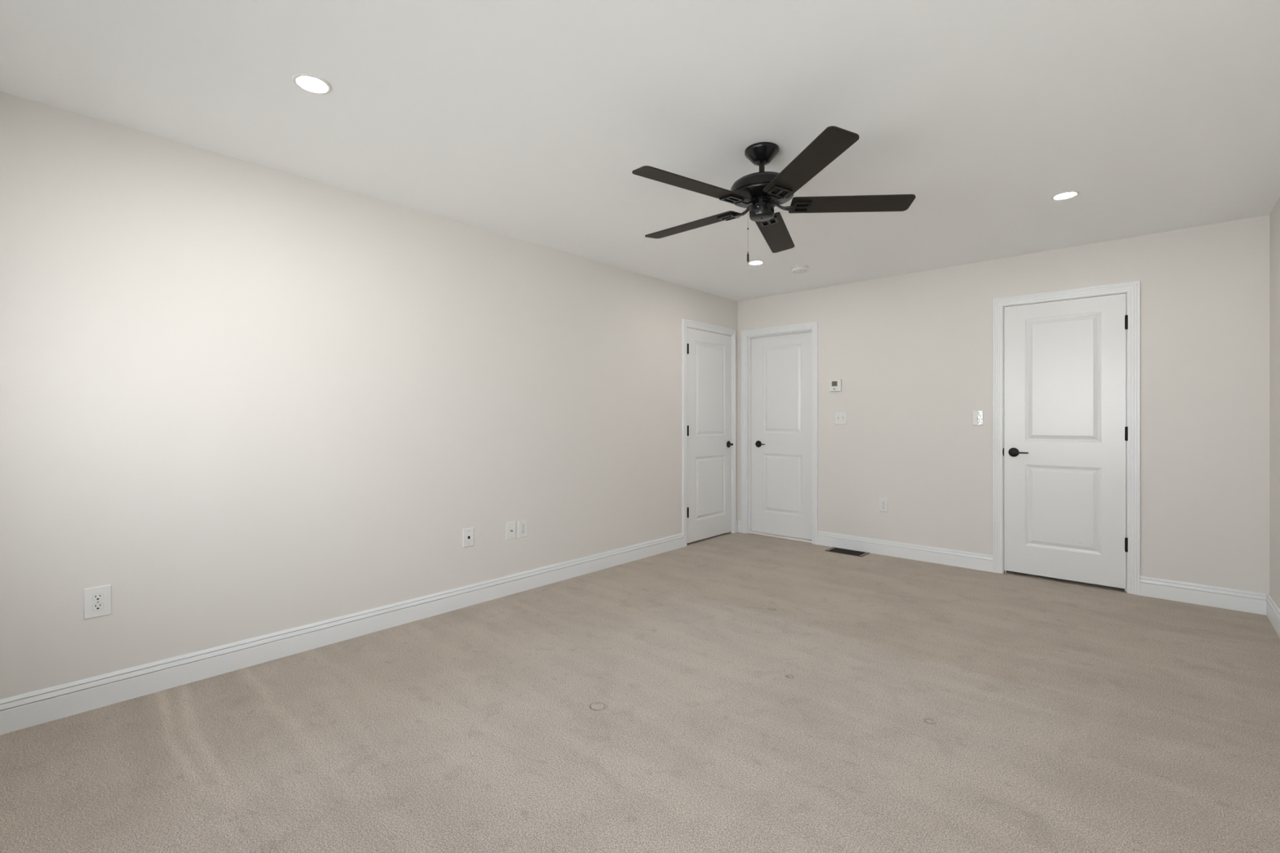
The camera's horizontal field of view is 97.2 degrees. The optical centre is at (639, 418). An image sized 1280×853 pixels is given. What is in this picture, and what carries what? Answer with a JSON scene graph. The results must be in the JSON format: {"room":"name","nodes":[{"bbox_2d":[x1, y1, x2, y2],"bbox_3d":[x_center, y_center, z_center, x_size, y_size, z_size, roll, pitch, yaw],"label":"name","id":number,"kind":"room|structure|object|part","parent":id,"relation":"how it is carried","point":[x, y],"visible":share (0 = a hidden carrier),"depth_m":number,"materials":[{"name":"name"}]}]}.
{"room":"empty bedroom","nodes":[
{"label":"empty bedroom","id":0,"kind":"room"},
{"bbox_2d":[0,91,737,699],"bbox_3d":[-0.908,-0.024,3.933,0.145,2.440,5.850,0,0,42],"label":"wall","id":1,"kind":"structure","parent":0,"point":[240,400],"depth_m":2.80,"materials":[{"name":"paint"}]},
{"bbox_2d":[83,584,111,619],"bbox_3d":[-2.247,0.759,2.337,0.009,0.127,0.084,0,0,42],"label":"electrical outlet","id":2,"kind":"object","parent":1,"relation":"attached to","point":[97,601],"visible":1,"depth_m":2.33,"materials":[{"name":"white plastic"}]},
{"bbox_2d":[92,602,103,610],"bbox_3d":[-2.246,0.779,2.336,0.006,0.030,0.036,0,0,42],"label":"receptacle","id":3,"kind":"object","parent":2,"relation":"attached to","point":[95,606],"depth_m":2.33,"materials":[{"name":"white plastic"}]},
{"bbox_2d":[92,593,103,601],"bbox_3d":[-2.246,0.740,2.336,0.006,0.030,0.036,0,0,42],"label":"receptacle","id":4,"kind":"object","parent":2,"relation":"attached to","point":[95,597],"depth_m":2.34,"materials":[{"name":"white plastic"}]},
{"bbox_2d":[0,520,737,735],"bbox_3d":[-0.853,1.131,3.873,0.016,0.130,5.604,0,0,42],"label":"baseboard","id":5,"kind":"structure","parent":1,"relation":"attached to","point":[35,708],"depth_m":2.79,"materials":[{"name":"white wood"}]},
{"bbox_2d":[462,527,474,547],"bbox_3d":[-1.097,0.760,3.609,0.008,0.119,0.079,0,0,42],"label":"data jack","id":6,"kind":"object","parent":1,"relation":"attached to","point":[468,533],"visible":1,"depth_m":3.60,"materials":[{"name":"white plastic"}]},
{"bbox_2d":[505,520,515,540],"bbox_3d":[-0.877,0.764,3.845,0.019,0.123,0.080,0,0,42],"label":"cable jack","id":7,"kind":"object","parent":1,"relation":"attached to","point":[510,526],"visible":1,"depth_m":3.84,"materials":[{"name":"white plastic"}]},
{"bbox_2d":[517,519,527,537],"bbox_3d":[-0.814,0.764,3.921,0.009,0.123,0.080,0,0,42],"label":"electrical outlet","id":8,"kind":"object","parent":1,"relation":"attached to","point":[522,524],"visible":1,"depth_m":3.92,"materials":[{"name":"white plastic"}]},
{"bbox_2d":[682,318,735,546],"bbox_3d":[0.657,0.132,5.627,0.133,2.129,0.894,0,0,42],"label":"door frame","id":9,"kind":"structure","parent":1,"relation":"attached to","point":[686,323],"depth_m":5.35,"materials":[{"name":"white wood"}]},
{"bbox_2d":[687,328,733,543],"bbox_3d":[0.702,0.158,5.590,0.089,2.036,0.770,0,0,42],"label":"door","id":10,"kind":"structure","parent":1,"relation":"in","point":[709,444],"depth_m":5.58,"materials":[{"name":"white wood"}]},
{"bbox_2d":[0,532,1279,852],"bbox_3d":[0.546,1.246,2.638,4.039,0.100,5.880,0,0,42],"label":"floor","id":11,"kind":"structure","parent":0,"point":[738,692],"depth_m":2.17,"materials":[{"name":"beige carpet"}]},
{"bbox_2d":[748,530,811,542],"bbox_3d":[1.431,1.190,5.699,0.709,0.013,0.093,0,0,42],"label":"threshold","id":12,"kind":"object","parent":11,"relation":"on","point":[752,531],"visible":0.76,"depth_m":5.66,"materials":[{"name":"white"}]},
{"bbox_2d":[825,546,870,556],"bbox_3d":[1.859,1.194,5.058,0.334,0.004,0.184,0,0,42],"label":"floor vent","id":13,"kind":"object","parent":11,"relation":"in","point":[838,550],"visible":1,"depth_m":5.05,"materials":[{"name":"brown metal"}]},
{"bbox_2d":[0,0,1279,301],"bbox_3d":[0.546,-1.294,2.638,4.039,0.100,5.880,0,0,42],"label":"ceiling","id":14,"kind":"structure","parent":0,"point":[531,121],"depth_m":2.26,"materials":[{"name":"paint"}]},
{"bbox_2d":[292,72,332,93],"bbox_3d":[-1.215,-1.241,2.091,0.127,0.006,0.127,0,0,42],"label":"recessed light","id":15,"kind":"object","parent":14,"relation":"in","point":[309,82],"visible":1,"depth_m":2.09,"materials":[{"name":"white plastic"}]},
{"bbox_2d":[297,75,327,91],"bbox_3d":[-1.215,-1.242,2.091,0.096,0.002,0.096,0,0,42],"label":"diffuser","id":16,"kind":"object","parent":15,"relation":"attached to","point":[308,83],"depth_m":2.09,"materials":[{"name":"white plastic"}]},
{"bbox_2d":[747,260,764,265],"bbox_3d":[0.921,-1.241,4.487,0.127,0.006,0.127,0,0,42],"label":"recessed light","id":17,"kind":"object","parent":14,"relation":"in","point":[753,262],"visible":1,"depth_m":4.48,"materials":[{"name":"white plastic"}]},
{"bbox_2d":[749,261,761,264],"bbox_3d":[0.921,-1.242,4.487,0.096,0.002,0.096,0,0,42],"label":"diffuser","id":18,"kind":"object","parent":17,"relation":"attached to","point":[750,262],"depth_m":4.49,"materials":[{"name":"white plastic"}]},
{"bbox_2d":[631,125,915,262],"bbox_3d":[0.526,-0.985,2.634,1.243,0.518,1.296,0,0,42],"label":"ceiling fan","id":19,"kind":"object","parent":14,"relation":"hanging from","point":[759,193],"visible":1,"depth_m":2.53,"materials":[{"name":"black metal"}]},
{"bbox_3d":[0.221,-0.994,2.399,0.538,0.038,0.126,0,0,-31],"label":"blade","id":20,"kind":"part","parent":19,"relation":"part of","materials":[{"name":"black wood"}]},
{"bbox_3d":[0.261,-0.981,2.866,0.540,0.027,0.135,0,0,42],"label":"blade","id":21,"kind":"part","parent":19,"relation":"part of","materials":[{"name":"black wood"}]},
{"bbox_3d":[0.503,-0.855,2.605,0.011,0.187,0.006,0,0,0],"label":"pull chain","id":22,"kind":"part","parent":19,"relation":"part of","materials":[{"name":"silver metal"}]},
{"bbox_3d":[0.718,-0.972,2.973,0.126,0.042,0.538,0,0,23],"label":"blade","id":23,"kind":"part","parent":19,"relation":"part of","materials":[{"name":"black wood"}]},
{"bbox_3d":[0.654,-0.993,2.217,0.126,0.041,0.538,0,0,-13],"label":"blade","id":24,"kind":"part","parent":19,"relation":"part of","materials":[{"name":"black wood"}]},
{"bbox_3d":[0.960,-0.979,2.572,0.538,0.036,0.126,0,0,5],"label":"blade","id":25,"kind":"part","parent":19,"relation":"part of","materials":[{"name":"black wood"}]},
{"bbox_2d":[791,264,808,273],"bbox_3d":[1.309,-1.222,4.618,0.140,0.043,0.140,0,0,42],"label":"smoke detector","id":26,"kind":"object","parent":14,"relation":"attached to","point":[798,268],"visible":1,"depth_m":4.57,"materials":[{"name":"white plastic"}]},
{"bbox_2d":[1051,190,1079,199],"bbox_3d":[2.365,-1.241,3.136,0.127,0.006,0.127,0,0,42],"label":"recessed light","id":27,"kind":"object","parent":14,"relation":"in","point":[1067,194],"visible":1,"depth_m":3.13,"materials":[{"name":"white plastic"}]},
{"bbox_2d":[1054,192,1075,199],"bbox_3d":[2.365,-1.242,3.136,0.096,0.002,0.096,0,0,42],"label":"diffuser","id":28,"kind":"object","parent":27,"relation":"attached to","point":[1060,195],"depth_m":3.13,"materials":[{"name":"white plastic"}]},
{"bbox_2d":[737,214,1269,598],"bbox_3d":[2.481,-0.024,4.755,3.779,2.440,0.145,0,0,42],"label":"wall","id":29,"kind":"structure","parent":0,"point":[911,353],"depth_m":4.19,"materials":[{"name":"paint"}]},
{"bbox_2d":[741,321,817,544],"bbox_3d":[1.416,0.136,5.686,0.843,2.121,0.133,0,0,42],"label":"door frame","id":30,"kind":"structure","parent":29,"relation":"attached to","point":[747,335],"depth_m":5.88,"materials":[{"name":"white wood"}]},
{"bbox_2d":[751,332,811,539],"bbox_3d":[1.422,0.163,5.690,0.703,2.031,0.089,0,0,42],"label":"door","id":31,"kind":"structure","parent":29,"relation":"in","point":[781,365],"depth_m":5.69,"materials":[{"name":"white wood"}]},
{"bbox_3d":[1.232,0.262,5.867,0.069,0.069,0.010,0,0,42],"label":"handle","id":32,"kind":"part","parent":31,"relation":"part of","materials":[{"name":"black metal"}]},
{"bbox_2d":[829,379,841,391],"bbox_3d":[1.815,-0.310,5.240,0.108,0.108,0.028,0,0,42],"label":"thermostat","id":33,"kind":"object","parent":29,"relation":"attached to","point":[834,384],"visible":1,"depth_m":5.23,"materials":[{"name":"white plastic"}]},
{"bbox_2d":[835,411,847,424],"bbox_3d":[1.854,-0.008,5.213,0.116,0.122,0.016,0,0,42],"label":"light switch","id":34,"kind":"object","parent":29,"relation":"attached to","point":[841,417],"visible":1,"depth_m":5.21,"materials":[{"name":"white plastic"}]},
{"bbox_2d":[879,497,888,512],"bbox_3d":[2.141,0.758,4.958,0.075,0.122,0.009,0,0,42],"label":"electrical outlet","id":35,"kind":"object","parent":29,"relation":"attached to","point":[883,502],"visible":1,"depth_m":4.96,"materials":[{"name":"white plastic"}]},
{"bbox_2d":[972,410,983,425],"bbox_3d":[2.676,-0.007,4.470,0.077,0.118,0.016,0,0,42],"label":"light switch","id":36,"kind":"object","parent":29,"relation":"attached to","point":[977,415],"visible":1,"depth_m":4.47,"materials":[{"name":"white plastic"}]},
{"bbox_2d":[737,520,1266,615],"bbox_3d":[2.427,1.131,4.695,3.748,0.130,0.016,0,0,42],"label":"baseboard","id":37,"kind":"structure","parent":29,"relation":"attached to","point":[1245,601],"depth_m":4.42,"materials":[{"name":"white wood"}]},
{"bbox_2d":[1002,293,1128,589],"bbox_3d":[3.072,0.154,4.110,0.736,2.033,0.089,0,0,42],"label":"door","id":38,"kind":"structure","parent":29,"relation":"in","point":[1066,430],"depth_m":4.09,"materials":[{"name":"white wood"}]},
{"bbox_3d":[2.857,0.256,4.311,0.069,0.069,0.010,0,0,42],"label":"handle","id":39,"kind":"part","parent":38,"relation":"part of","materials":[{"name":"black metal"}]},
{"bbox_3d":[2.871,0.256,4.262,0.109,0.022,0.046,0,0,42],"label":"lever","id":40,"kind":"part","parent":38,"relation":"part of","materials":[{"name":"black"}]},
{"bbox_2d":[992,280,1140,595],"bbox_3d":[3.111,0.130,4.153,0.858,2.132,0.133,0,0,42],"label":"door frame","id":41,"kind":"structure","parent":29,"relation":"attached to","point":[1132,289],"depth_m":3.88,"materials":[{"name":"white wood"}]},
{"bbox_2d":[1269,197,1279,608],"bbox_3d":[1.991,-0.024,1.311,0.115,2.440,5.850,0,0,42],"label":"wall","id":42,"kind":"structure","parent":0,"point":[1274,216],"depth_m":3.30,"materials":[{"name":"paint"}]},
{"bbox_2d":[1266,593,1279,637],"bbox_3d":[1.943,1.131,1.355,0.016,0.130,5.620,0,0,42],"label":"baseboard","id":43,"kind":"structure","parent":42,"relation":"attached to","point":[1273,611],"depth_m":3.24,"materials":[{"name":"white wood"}]}
]}

